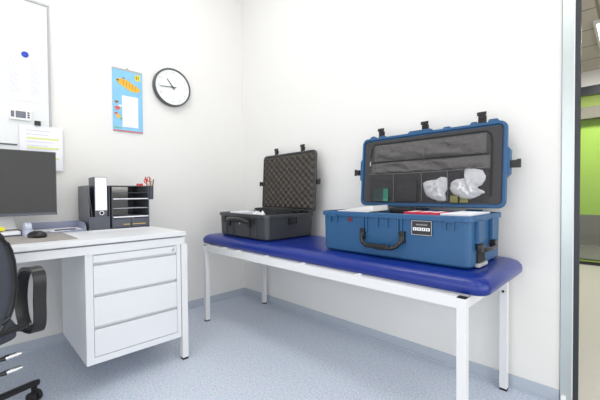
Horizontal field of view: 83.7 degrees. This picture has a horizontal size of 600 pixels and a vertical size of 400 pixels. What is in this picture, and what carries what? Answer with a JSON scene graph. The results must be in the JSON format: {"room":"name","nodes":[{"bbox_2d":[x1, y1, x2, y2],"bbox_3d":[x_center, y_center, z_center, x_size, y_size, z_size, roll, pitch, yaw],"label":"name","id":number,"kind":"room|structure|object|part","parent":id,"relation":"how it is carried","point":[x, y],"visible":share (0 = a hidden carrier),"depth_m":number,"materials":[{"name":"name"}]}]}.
{"room":"examination room","nodes":[
{"label":"examination room","id":0,"kind":"room"},
{"bbox_2d":[0,0,244,347],"bbox_3d":[-2.016,-0.647,1.939,0.120,3.250,4.000,1,2,45],"label":"wall","id":1,"kind":"structure","parent":0,"point":[193,151],"depth_m":2.71,"materials":[{"name":"paint"}]},
{"bbox_2d":[0,0,51,149],"bbox_3d":[-2.199,-0.705,1.653,0.023,1.111,1.580,1,2,45],"label":"whiteboard","id":2,"kind":"object","parent":1,"relation":"attached to","point":[24,24],"visible":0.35,"depth_m":2.10,"materials":[{"name":"ceramic"}]},
{"bbox_2d":[9,108,30,120],"bbox_3d":[-1.747,-0.534,2.092,0.018,0.068,0.106,1,2,45],"label":"thermometer","id":3,"kind":"object","parent":2,"relation":"attached to","point":[14,113],"visible":1,"depth_m":2.08,"materials":[{"name":"white plastic"}]},
{"bbox_2d":[3,51,45,102],"bbox_3d":[-1.735,-0.770,2.113,0.001,0.285,0.202,1,3,45],"label":"notice sheet","id":4,"kind":"object","parent":2,"relation":"attached to","point":[24,77],"visible":1,"depth_m":2.11,"materials":[{"name":"paper"}]},
{"bbox_2d":[21,51,28,56],"bbox_3d":[-1.731,-0.917,2.107,0.010,0.036,0.036,1,2,45],"label":"round magnet","id":5,"kind":"object","parent":2,"relation":"attached to","point":[24,54],"visible":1,"depth_m":2.10},
{"bbox_2d":[34,121,40,125],"bbox_3d":[-1.684,-0.492,2.149,0.011,0.030,0.032,1,2,45],"label":"magnet","id":6,"kind":"object","parent":2,"relation":"attached to","point":[36,123],"visible":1,"depth_m":2.14,"materials":[{"name":"black plastic"}]},
{"bbox_3d":[-2.200,-0.708,1.655,0.019,1.105,1.570,1,2,45],"label":"frame","id":7,"kind":"part","parent":2,"relation":"part of","materials":[{"name":"grey plastic"}]},
{"bbox_2d":[19,124,62,170],"bbox_3d":[-1.673,-0.336,2.171,0.001,0.283,0.224,1,2,45],"label":"notice sheet","id":8,"kind":"object","parent":2,"relation":"attached to","point":[31,137],"visible":0.7,"depth_m":2.17,"materials":[{"name":"paper"}]},
{"bbox_2d":[0,288,244,357],"bbox_3d":[-1.959,0.944,1.926,0.006,0.067,4.000,1,2,45],"label":"baseboard","id":9,"kind":"structure","parent":1,"relation":"attached to","point":[40,342],"depth_m":2.22,"materials":[{"name":"plastic"}]},
{"bbox_2d":[112,66,142,133],"bbox_3d":[-1.311,-0.761,2.550,0.011,0.484,0.212,1,2,45],"label":"calendar","id":10,"kind":"object","parent":1,"relation":"attached to","point":[127,104],"visible":1,"depth_m":2.54,"materials":[{"name":"blue paper"}]},
{"bbox_2d":[152,68,190,106],"bbox_3d":[-1.060,-0.930,2.775,0.044,0.310,0.310,1,2,45],"label":"wall clock","id":11,"kind":"object","parent":1,"relation":"attached to","point":[170,86],"visible":1,"depth_m":2.76,"materials":[{"name":"white plastic"}]},
{"bbox_2d":[0,295,542,399],"bbox_3d":[-1.062,1.018,1.032,2.540,0.060,4.000,1,2,45],"label":"floor","id":12,"kind":"structure","parent":0,"point":[248,348],"depth_m":1.92,"materials":[{"name":"blue plastic"}]},
{"bbox_2d":[0,233,46,399],"bbox_3d":[-1.426,0.528,1.276,0.742,0.916,0.758,0,1,40],"label":"office chair","id":13,"kind":"object","parent":12,"relation":"on","point":[13,285],"visible":1,"depth_m":1.36,"materials":[{"name":"black plastic"}]},
{"bbox_3d":[-1.240,0.703,1.305,0.022,0.022,0.146,0,1,40],"label":"lever","id":14,"kind":"part","parent":13,"relation":"part of","materials":[{"name":"black plastic"}]},
{"bbox_3d":[-1.180,0.313,1.078,0.062,0.450,0.400,0,1,40],"label":"backrest","id":15,"kind":"part","parent":13,"relation":"part of","materials":[{"name":"black fabric"}]},
{"bbox_3d":[-1.423,0.528,1.287,0.480,0.065,0.460,0,1,40],"label":"seat","id":16,"kind":"part","parent":13,"relation":"part of","materials":[{"name":"black fabric"}]},
{"bbox_3d":[-1.189,0.313,1.086,0.046,0.482,0.432,0,1,40],"label":"frame","id":17,"kind":"part","parent":13,"relation":"part of","materials":[{"name":"black plastic"}]},
{"bbox_3d":[-1.158,0.434,1.307,0.286,0.312,0.264,0,1,40],"label":"armrest","id":18,"kind":"part","parent":13,"relation":"part of","materials":[{"name":"black plastic"}]},
{"bbox_2d":[11,226,188,366],"bbox_3d":[-1.613,0.592,1.668,0.815,0.777,1.838,1,2,45],"label":"desk","id":19,"kind":"object","parent":12,"relation":"on","point":[124,292],"visible":0.96,"depth_m":1.82,"materials":[{"name":"white wood"}]},
{"bbox_2d":[0,149,56,229],"bbox_3d":[-1.773,-0.043,1.902,0.218,0.485,0.606,1,2,45],"label":"monitor","id":20,"kind":"object","parent":19,"relation":"on","point":[28,187],"visible":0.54,"depth_m":1.94,"materials":[{"name":"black plastic"}]},
{"bbox_2d":[4,232,77,244],"bbox_3d":[-1.552,0.202,1.601,0.440,0.002,0.745,1,2,45],"label":"desk pad","id":21,"kind":"object","parent":19,"relation":"on","point":[57,236],"visible":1,"depth_m":1.71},
{"bbox_2d":[0,229,21,236],"bbox_3d":[-1.585,0.182,1.821,0.100,0.035,0.100,1,2,42],"label":"box","id":22,"kind":"object","parent":21,"relation":"on","point":[12,232],"visible":0.91,"depth_m":1.81,"materials":[{"name":"paper"}]},
{"bbox_2d":[21,222,33,236],"bbox_3d":[-1.505,0.162,1.849,0.150,0.074,0.050,0,1,39],"label":"tape dispenser","id":23,"kind":"object","parent":21,"relation":"on","point":[27,227],"visible":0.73,"depth_m":1.83,"materials":[{"name":"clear plastic"}]},
{"bbox_2d":[27,231,46,237],"bbox_3d":[-1.380,0.179,1.758,0.106,0.034,0.064,0,1,25],"label":"computer mouse","id":24,"kind":"object","parent":21,"relation":"on","point":[34,234],"visible":1,"depth_m":1.73,"materials":[{"name":"black plastic"}]},
{"bbox_2d":[31,221,87,232],"bbox_3d":[-1.515,0.168,2.083,0.250,0.052,0.286,1,2,45],"label":"tray","id":25,"kind":"object","parent":21,"relation":"on","point":[60,224],"visible":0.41,"depth_m":2.16,"materials":[{"name":"clear plastic"}]},
{"bbox_2d":[34,227,81,231],"bbox_3d":[-1.519,0.186,2.086,0.210,0.004,0.254,1,2,45],"label":"paper sheet","id":26,"kind":"object","parent":25,"relation":"in","point":[52,229],"visible":0.57,"depth_m":2.09,"materials":[{"name":"white paper"}]},
{"bbox_2d":[55,228,78,230],"bbox_3d":[-1.425,0.180,2.049,0.009,0.008,0.128,0,1,36],"label":"pen","id":27,"kind":"object","parent":26,"relation":"on","point":[69,228],"visible":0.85,"depth_m":2.04,"materials":[{"name":"grey plastic"}]},
{"bbox_2d":[78,185,148,230],"bbox_3d":[-1.292,0.046,2.325,0.362,0.284,0.322,-2,2,-44],"label":"desk organizer","id":28,"kind":"object","parent":19,"relation":"on","point":[84,204],"visible":0.81,"depth_m":2.23,"materials":[{"name":"plastic"}]},
{"bbox_3d":[-1.423,0.049,2.203,0.004,0.284,0.318,-2,2,-44],"label":"panel","id":29,"kind":"part","parent":28,"relation":"part of","materials":[{"name":"grey plastic"}]},
{"bbox_2d":[89,177,107,216],"bbox_3d":[-1.326,0.018,2.198,0.072,0.332,0.162,-2,2,-44],"label":"ring binder","id":30,"kind":"object","parent":28,"relation":"in","point":[97,185],"visible":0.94,"depth_m":2.14,"materials":[{"name":"plastic"}]},
{"bbox_3d":[-1.228,0.151,2.272,0.109,0.058,0.152,-2,2,-44],"label":"drawer","id":31,"kind":"part","parent":28,"relation":"part of","materials":[{"name":"plastic"}]},
{"bbox_2d":[112,199,141,199],"bbox_3d":[-1.247,-0.005,2.369,0.226,0.003,0.318,-2,2,-44],"label":"shelf","id":32,"kind":"object","parent":28,"relation":"attached to","point":[112,199],"depth_m":2.24,"materials":[{"name":"plastic"}]},
{"bbox_3d":[-1.254,-0.095,2.362,0.242,0.004,0.318,-2,2,-44],"label":"panel","id":33,"kind":"part","parent":28,"relation":"part of","materials":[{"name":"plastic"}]},
{"bbox_2d":[112,198,147,198],"bbox_3d":[-1.205,-0.009,2.324,0.218,0.006,0.206,-2,2,-44],"label":"paper sheet","id":34,"kind":"object","parent":28,"relation":"on","point":[112,198],"visible":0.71,"depth_m":2.24,"materials":[{"name":"white paper"}]},
{"bbox_2d":[113,214,147,217],"bbox_3d":[-1.204,0.111,2.326,0.218,0.006,0.206,-2,2,-44],"label":"paper sheet","id":35,"kind":"object","parent":28,"relation":"on","point":[130,215],"visible":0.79,"depth_m":2.31,"materials":[{"name":"white paper"}]},
{"bbox_2d":[113,207,147,208],"bbox_3d":[-1.208,0.052,2.329,0.218,0.002,0.196,-2,2,-44],"label":"paper sheet","id":36,"kind":"object","parent":28,"relation":"on","point":[113,207],"visible":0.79,"depth_m":2.31,"materials":[{"name":"white paper"}]},
{"bbox_3d":[-1.288,0.006,2.547,0.040,0.214,0.004,-2,2,-43],"label":"panel","id":37,"kind":"part","parent":28,"relation":"part of","materials":[{"name":"black plastic"}]},
{"bbox_3d":[-1.147,0.149,2.349,0.110,0.058,0.152,-2,2,-44],"label":"drawer","id":38,"kind":"part","parent":28,"relation":"part of","materials":[{"name":"plastic"}]},
{"bbox_3d":[-1.163,0.042,2.449,0.004,0.284,0.318,-2,2,-43],"label":"panel","id":39,"kind":"part","parent":28,"relation":"part of","materials":[{"name":"black plastic"}]},
{"bbox_2d":[149,186,153,198],"bbox_3d":[-1.058,-0.052,2.370,0.042,0.095,0.040,-2,2,-43],"label":"pen cup","id":40,"kind":"object","parent":28,"relation":"hanging from","point":[150,187],"visible":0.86,"depth_m":2.36,"materials":[{"name":"plastic"}]},
{"bbox_2d":[92,227,149,231],"bbox_3d":[-1.157,0.189,2.167,0.335,0.001,0.094,-2,2,-43],"label":"paper sheet","id":41,"kind":"object","parent":19,"relation":"on","point":[134,227],"visible":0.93,"depth_m":2.15,"materials":[{"name":"white paper"}]},
{"bbox_3d":[-1.094,0.546,2.043,0.578,0.560,0.493,1,2,45],"label":"drawer","id":42,"kind":"part","parent":19,"relation":"part of","materials":[{"name":"white metal"}]},
{"bbox_3d":[-0.895,0.296,1.843,0.018,0.037,0.431,1,2,45],"label":"pencil drawer","id":43,"kind":"part","parent":19,"relation":"part of","materials":[{"name":"white metal"}]},
{"bbox_3d":[-0.894,0.402,1.845,0.018,0.144,0.431,1,2,45],"label":"drawer","id":44,"kind":"part","parent":19,"relation":"part of","materials":[{"name":"white metal"}]},
{"bbox_3d":[-0.892,0.564,1.848,0.018,0.148,0.431,1,2,45],"label":"drawer","id":45,"kind":"part","parent":19,"relation":"part of","materials":[{"name":"white metal"}]},
{"bbox_3d":[-0.891,0.724,1.851,0.018,0.137,0.431,1,2,45],"label":"drawer","id":46,"kind":"part","parent":19,"relation":"part of","materials":[{"name":"white metal"}]},
{"bbox_3d":[-0.707,0.608,2.037,0.035,0.691,0.036,1,2,45],"label":"leg","id":47,"kind":"part","parent":19,"relation":"part of","materials":[{"name":"white metal"}]},
{"bbox_2d":[203,233,522,399],"bbox_3d":[0.142,0.617,2.186,2.120,0.678,0.630,1,2,45],"label":"examination table","id":48,"kind":"object","parent":12,"relation":"on","point":[433,283],"visible":0.83,"depth_m":1.61,"materials":[{"name":"blue plastic"}]},
{"bbox_3d":[-0.737,0.651,2.643,0.034,0.587,0.034,1,2,45],"label":"leg","id":49,"kind":"part","parent":48,"relation":"part of","materials":[{"name":"white metal"}]},
{"bbox_3d":[-0.329,0.640,3.052,0.034,0.587,0.034,1,2,45],"label":"leg","id":50,"kind":"part","parent":48,"relation":"part of","materials":[{"name":"white metal"}]},
{"bbox_2d":[220,144,320,240],"bbox_3d":[-0.273,-0.082,2.582,0.537,0.702,0.757,-1,2,-42],"label":"equipment case","id":51,"kind":"object","parent":48,"relation":"on","point":[290,180],"visible":0.98,"depth_m":2.56,"materials":[{"name":"plastic"}]},
{"bbox_3d":[-0.468,0.146,2.452,0.065,0.047,0.297,-1,2,-42],"label":"handle","id":52,"kind":"part","parent":51,"relation":"part of","materials":[{"name":"black plastic"}]},
{"bbox_2d":[230,210,253,213],"bbox_3d":[-0.448,0.120,2.704,0.160,0.061,0.170,1,1,42],"label":"paper bag","id":53,"kind":"object","parent":51,"relation":"on","point":[245,211],"visible":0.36,"depth_m":2.65,"materials":[{"name":"white paper"}]},
{"bbox_2d":[252,210,264,214],"bbox_3d":[-0.299,0.114,2.446,0.184,0.081,0.117,1,2,45],"label":"plastic bag","id":54,"kind":"object","parent":51,"relation":"on","point":[255,212],"visible":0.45,"depth_m":2.43,"materials":[{"name":"white plastic"}]},
{"bbox_2d":[254,207,292,214],"bbox_3d":[-0.208,0.105,2.598,0.160,0.091,0.300,-1,1,-40],"label":"pouch","id":55,"kind":"object","parent":51,"relation":"on","point":[267,210],"visible":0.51,"depth_m":2.50,"materials":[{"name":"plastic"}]},
{"bbox_3d":[-0.096,-0.149,2.743,0.057,0.468,0.660,-1,2,-42],"label":"lid","id":56,"kind":"part","parent":51,"relation":"part of","materials":[{"name":"plastic"}]},
{"bbox_3d":[-0.059,0.383,1.958,1.889,0.046,0.030,1,2,45],"label":"rail","id":57,"kind":"part","parent":48,"relation":"part of","materials":[{"name":"white metal"}]},
{"bbox_3d":[0.155,0.356,2.164,1.930,0.010,0.528,1,2,45],"label":"board","id":58,"kind":"part","parent":48,"relation":"part of","materials":[{"name":"white metal"}]},
{"bbox_3d":[0.150,0.314,2.190,2.120,0.072,0.600,1,2,45],"label":"mattress","id":59,"kind":"part","parent":48,"relation":"part of","materials":[{"name":"blue leather"}]},
{"bbox_2d":[323,111,520,268],"bbox_3d":[0.565,-0.084,1.772,0.496,0.723,0.952,-2,2,-44],"label":"case","id":60,"kind":"object","parent":48,"relation":"on","point":[426,154],"visible":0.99,"depth_m":1.70,"materials":[{"name":"plastic"}]},
{"bbox_2d":[338,205,387,211],"bbox_3d":[0.364,0.060,1.945,0.232,0.062,0.180,1,1,41],"label":"board","id":61,"kind":"object","parent":60,"relation":"in","point":[378,207],"visible":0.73,"depth_m":1.85,"materials":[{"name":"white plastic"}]},
{"bbox_2d":[373,189,388,200],"bbox_3d":[0.503,-0.032,2.080,0.016,0.077,0.103,-2,2,-44],"label":"packet","id":62,"kind":"object","parent":60,"relation":"on","point":[378,194],"visible":1,"depth_m":2.07,"materials":[{"name":"plastic"}]},
{"bbox_3d":[0.391,0.202,1.641,0.052,0.078,0.244,-2,2,-44],"label":"handle","id":63,"kind":"part","parent":60,"relation":"part of","materials":[{"name":"black plastic"}]},
{"bbox_2d":[395,181,416,201],"bbox_3d":[0.621,-0.050,1.964,0.016,0.117,0.135,-2,2,-44],"label":"booklet","id":64,"kind":"object","parent":60,"relation":"on","point":[407,190],"visible":1,"depth_m":1.96,"materials":[{"name":"fabric"}]},
{"bbox_2d":[390,207,423,213],"bbox_3d":[0.602,0.091,1.889,0.161,0.095,0.102,1,2,45],"label":"case","id":65,"kind":"object","parent":60,"relation":"on","point":[400,210],"visible":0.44,"depth_m":1.86,"materials":[{"name":"black plastic"}]},
{"bbox_3d":[0.546,0.126,1.505,0.002,0.065,0.095,-2,2,-44],"label":"label plate","id":66,"kind":"part","parent":60,"relation":"part of","materials":[{"name":"black plastic"}]},
{"bbox_2d":[404,211,448,214],"bbox_3d":[0.621,0.100,1.641,0.120,0.087,0.180,-2,2,-44],"label":"booklet","id":67,"kind":"object","parent":60,"relation":"on","point":[405,212],"visible":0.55,"depth_m":1.61,"materials":[{"name":"paper"}]},
{"bbox_3d":[0.695,-0.073,1.899,0.015,0.164,0.690,-2,2,-44],"label":"lining panel","id":68,"kind":"part","parent":60,"relation":"part of","materials":[{"name":"fabric"}]},
{"bbox_3d":[0.695,-0.195,1.898,0.024,0.075,0.690,-2,2,-44],"label":"lining panel","id":69,"kind":"part","parent":60,"relation":"part of","materials":[{"name":"fabric"}]},
{"bbox_3d":[0.700,-0.289,1.902,0.024,0.105,0.650,-2,2,-44],"label":"lining panel","id":70,"kind":"part","parent":60,"relation":"part of","materials":[{"name":"fabric"}]},
{"bbox_2d":[423,177,446,200],"bbox_3d":[0.737,-0.059,1.837,0.142,0.134,0.028,1,2,45],"label":"plastic bag","id":71,"kind":"object","parent":60,"relation":"on","point":[436,190],"visible":1,"depth_m":1.82,"materials":[{"name":"white plastic"}]},
{"bbox_3d":[0.713,-0.184,1.916,0.079,0.444,0.859,-2,2,-44],"label":"lid","id":72,"kind":"part","parent":60,"relation":"part of","materials":[{"name":"blue plastic"}]},
{"bbox_2d":[450,195,457,202],"bbox_3d":[0.811,-0.005,1.762,0.040,0.038,0.015,1,2,45],"label":"pouch","id":73,"kind":"object","parent":60,"relation":"in","point":[453,198],"visible":1,"depth_m":1.76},
{"bbox_2d":[459,199,467,202],"bbox_3d":[0.846,0.004,1.727,0.042,0.022,0.011,1,2,45],"label":"pouch","id":74,"kind":"object","parent":60,"relation":"in","point":[460,200],"visible":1,"depth_m":1.72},
{"bbox_2d":[440,211,489,215],"bbox_3d":[0.772,0.101,1.558,0.133,0.085,0.261,1,2,45],"label":"stack","id":75,"kind":"object","parent":60,"relation":"on","point":[459,213],"visible":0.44,"depth_m":1.50,"materials":[{"name":"paper"}]},
{"bbox_2d":[450,168,485,198],"bbox_3d":[0.854,-0.083,1.719,0.175,0.164,0.034,1,2,45],"label":"plastic bag","id":76,"kind":"object","parent":60,"relation":"in","point":[466,187],"visible":1,"depth_m":1.70,"materials":[{"name":"white plastic"}]},
{"bbox_3d":[0.830,0.203,1.465,0.226,0.037,0.035,-2,2,-44],"label":"handle","id":77,"kind":"part","parent":60,"relation":"part of","materials":[{"name":"black plastic"}]},
{"bbox_3d":[0.623,0.667,1.284,0.034,0.587,0.034,1,2,45],"label":"leg","id":78,"kind":"part","parent":48,"relation":"part of","materials":[{"name":"white metal"}]},
{"bbox_3d":[0.826,0.389,1.483,0.030,0.040,0.544,1,2,45],"label":"rail","id":79,"kind":"part","parent":48,"relation":"part of","materials":[{"name":"white metal"}]},
{"bbox_3d":[1.032,0.656,1.693,0.034,0.587,0.034,1,2,45],"label":"leg","id":80,"kind":"part","parent":48,"relation":"part of","materials":[{"name":"white metal"}]},
{"bbox_2d":[242,0,562,399],"bbox_3d":[0.314,-0.676,2.502,2.620,3.250,0.090,1,2,45],"label":"wall","id":81,"kind":"structure","parent":0,"point":[324,76],"depth_m":2.05,"materials":[{"name":"paint"}]},
{"bbox_2d":[245,288,558,399],"bbox_3d":[0.336,0.916,2.455,2.494,0.067,0.006,1,2,45],"label":"baseboard","id":82,"kind":"structure","parent":81,"relation":"attached to","point":[522,383],"depth_m":2.06,"materials":[{"name":"plastic"}]},
{"bbox_2d":[560,0,575,399],"bbox_3d":[1.255,-0.665,1.555,0.047,3.250,0.098,1,2,45],"label":"trim","id":83,"kind":"structure","parent":81,"relation":"attached to","point":[568,5],"depth_m":1.54,"materials":[{"name":"metal"}]},
{"bbox_2d":[572,0,581,399],"bbox_3d":[1.250,-0.670,1.504,0.019,3.238,0.022,1,2,45],"label":"trim","id":84,"kind":"structure","parent":81,"relation":"attached to","point":[578,34],"depth_m":1.51,"materials":[{"name":"grey metal"}]},
{"bbox_2d":[578,264,599,399],"bbox_3d":[2.497,0.949,3.207,5.500,0.060,3.930,1,2,45],"label":"floor","id":85,"kind":"structure","parent":0,"point":[589,275],"depth_m":2.37,"materials":[{"name":"plastic"}]},
{"bbox_2d":[580,258,599,265],"bbox_3d":[3.913,0.845,4.623,5.500,0.070,0.080,1,2,45],"label":"rail","id":86,"kind":"object","parent":85,"relation":"on","point":[581,262],"visible":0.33,"depth_m":4.56,"materials":[{"name":"black metal"}]},
{"bbox_2d":[580,94,599,245],"bbox_3d":[5.508,-0.914,6.199,5.500,3.500,0.130,1,2,45],"label":"wall","id":87,"kind":"structure","parent":0,"point":[590,129],"depth_m":6.25,"materials":[{"name":"green paint"}]},
{"bbox_2d":[580,244,599,259],"bbox_3d":[4.826,0.885,5.537,5.500,0.059,2.500,1,2,45],"label":"floor","id":88,"kind":"structure","parent":0,"point":[586,251],"depth_m":5.56,"materials":[{"name":"tile"}]},
{"bbox_2d":[581,0,599,72],"bbox_3d":[2.504,-1.752,3.182,5.500,0.100,4.010,1,2,45],"label":"ceiling","id":89,"kind":"structure","parent":0,"point":[590,52],"depth_m":3.55,"materials":[{"name":"tile"}]},
{"bbox_2d":[593,19,599,49],"bbox_3d":[3.229,-1.696,3.385,0.340,0.030,0.890,1,2,45],"label":"recessed light","id":90,"kind":"object","parent":89,"relation":"in","point":[596,24],"visible":1,"depth_m":3.31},
{"bbox_2d":[596,23,599,37],"bbox_3d":[3.229,-1.699,3.385,0.300,0.015,0.850,1,2,45],"label":"diffuser","id":91,"kind":"object","parent":90,"relation":"attached to","point":[597,24],"depth_m":3.32,"materials":[{"name":"white plastic"}]},
{"bbox_2d":[581,69,599,96],"bbox_3d":[3.894,-1.630,4.575,5.500,0.420,0.080,1,2,45],"label":"wall","id":92,"kind":"structure","parent":0,"point":[589,78],"depth_m":4.50,"materials":[{"name":"paint"}]},
{"bbox_2d":[581,105,599,120],"bbox_3d":[5.443,-1.597,6.125,5.500,0.210,0.300,1,2,45],"label":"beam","id":93,"kind":"structure","parent":0,"point":[592,112],"depth_m":6.09,"materials":[{"name":"beige wood"}]}
]}

